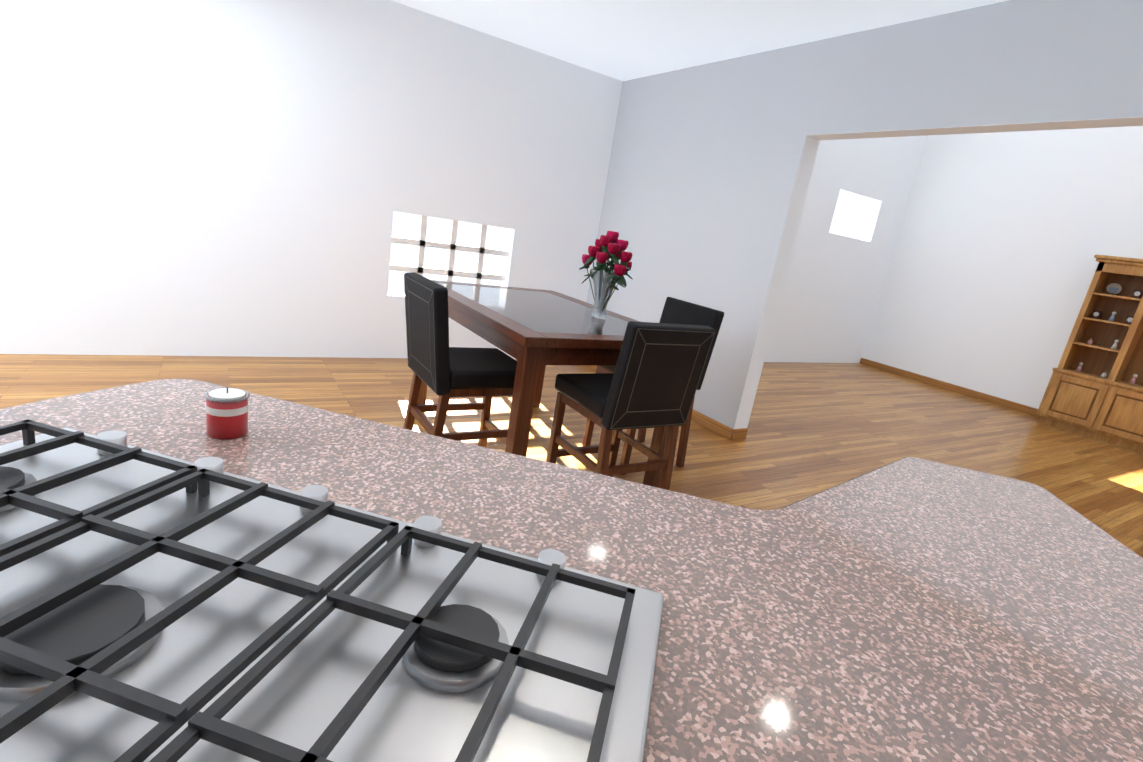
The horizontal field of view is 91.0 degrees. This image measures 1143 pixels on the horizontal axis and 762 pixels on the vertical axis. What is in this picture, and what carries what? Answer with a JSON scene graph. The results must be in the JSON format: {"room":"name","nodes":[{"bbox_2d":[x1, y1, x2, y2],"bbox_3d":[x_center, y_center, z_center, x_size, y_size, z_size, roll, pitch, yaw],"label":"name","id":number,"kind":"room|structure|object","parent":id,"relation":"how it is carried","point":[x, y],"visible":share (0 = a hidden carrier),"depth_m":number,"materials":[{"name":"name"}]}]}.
{"room":"dining room and kitchen","nodes":[
{"label":"dining room and kitchen","id":0,"kind":"room"},
{"bbox_2d":[0,0,927,362],"bbox_3d":[-0.387,-2.617,4.882,12.850,5.000,0.150,-1,18,-33],"label":"wall","id":1,"kind":"structure","parent":0,"point":[246,178],"depth_m":4.15,"materials":[{"name":"white paint"}]},
{"bbox_2d":[0,354,1142,557],"bbox_3d":[2.998,1.499,1.633,14.950,0.100,11.350,-1,18,-33],"label":"floor","id":2,"kind":"structure","parent":0,"point":[814,428],"depth_m":4.29,"materials":[{"name":"brown wood"}]},
{"bbox_2d":[403,272,516,447],"bbox_3d":[-0.546,0.010,2.845,0.556,1.010,0.470,-1,18,-33],"label":"dining chair","id":3,"kind":"object","parent":2,"relation":"on","point":[441,368],"visible":0.75,"depth_m":2.66,"materials":[{"name":"black leather"}]},
{"bbox_2d":[417,280,667,487],"bbox_3d":[-0.231,-0.007,3.349,1.020,0.875,1.550,-1,18,-33],"label":"dining table","id":4,"kind":"object","parent":2,"relation":"on","point":[534,332],"visible":0.54,"depth_m":2.73,"materials":[{"name":"brown wood"}]},
{"bbox_2d":[579,231,632,318],"bbox_3d":[0.193,-0.584,3.108,0.249,0.479,0.362,-1,18,-33],"label":"vase","id":5,"kind":"object","parent":4,"relation":"on","point":[604,249],"visible":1,"depth_m":3.05,"materials":[{"name":"clear glass"}]},
{"bbox_2d":[0,379,1142,761],"bbox_3d":[-0.037,0.632,0.943,1.950,0.973,1.520,12,15,11],"label":"kitchen island","id":6,"kind":"object","parent":2,"relation":"on","point":[284,581],"visible":1,"depth_m":0.63,"materials":[{"name":"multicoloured speckled granite"}]},
{"bbox_2d":[204,387,249,438],"bbox_3d":[-0.574,0.049,0.936,0.066,0.080,0.066,12,15,11],"label":"candle","id":7,"kind":"object","parent":6,"relation":"on","point":[226,412],"visible":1,"depth_m":0.92,"materials":[{"name":"red wax"}]},
{"bbox_2d":[546,321,714,489],"bbox_3d":[0.238,0.164,2.751,0.470,1.010,0.556,-1,18,-33],"label":"chair","id":8,"kind":"object","parent":2,"relation":"on","point":[653,380],"visible":0.83,"depth_m":2.52,"materials":[{"name":"black leather"}]},
{"bbox_2d":[582,297,723,474],"bbox_3d":[0.479,0.003,3.480,0.556,1.010,0.470,-1,18,-33],"label":"dining chair","id":9,"kind":"object","parent":2,"relation":"on","point":[676,311],"visible":0.33,"depth_m":3.46,"materials":[{"name":"black leather"}]},
{"bbox_2d":[1037,255,1142,452],"bbox_3d":[6.319,-0.153,5.708,0.420,1.950,2.120,-1,18,-33],"label":"hutch","id":10,"kind":"object","parent":2,"relation":"on","point":[1094,389],"visible":1,"depth_m":6.26,"materials":[{"name":"brown wood"}]},
{"bbox_2d":[392,0,1007,80],"bbox_3d":[-1.187,-2.011,1.065,7.370,0.150,5.800,-1,18,-33],"label":"ceiling","id":11,"kind":"structure","parent":0,"point":[623,40],"depth_m":3.81,"materials":[{"name":"paint"}]},
{"bbox_2d":[587,0,1142,437],"bbox_3d":[2.060,-1.730,3.095,0.280,5.000,6.080,-1,18,-33],"label":"wall","id":12,"kind":"structure","parent":0,"point":[704,162],"depth_m":3.88,"materials":[{"name":"grey paint"}]},
{"bbox_2d":[587,365,732,439],"bbox_3d":[0.630,0.068,5.089,0.014,0.090,2.200,-1,18,-33],"label":"baseboard","id":13,"kind":"structure","parent":12,"relation":"attached to","point":[715,426],"depth_m":4.37,"materials":[{"name":"brown wood"}]},
{"bbox_2d":[731,428,747,440],"bbox_3d":[1.272,0.403,4.247,0.150,0.090,0.014,-1,18,-33],"label":"baseboard","id":14,"kind":"structure","parent":12,"relation":"attached to","point":[739,434],"depth_m":4.24,"materials":[{"name":"brown wood"}]},
{"bbox_2d":[734,116,1142,428],"bbox_3d":[2.283,-0.126,2.660,0.146,2.060,3.280,-1,18,-33],"label":"trim","id":15,"kind":"structure","parent":12,"relation":"attached to","point":[798,197],"depth_m":3.79,"materials":[{"name":"white paint"}]},
{"bbox_2d":[861,126,1142,408],"bbox_3d":[6.393,-1.846,6.089,0.150,5.000,5.700,-1,18,-33],"label":"wall","id":16,"kind":"structure","parent":0,"point":[1003,238],"depth_m":7.23,"materials":[{"name":"paint"}]},
{"bbox_2d":[859,358,1038,416],"bbox_3d":[5.184,0.048,7.862,0.014,0.090,2.460,-1,18,-33],"label":"baseboard","id":17,"kind":"structure","parent":16,"relation":"attached to","point":[972,393],"depth_m":7.73,"materials":[{"name":"brown wood"}]}
]}

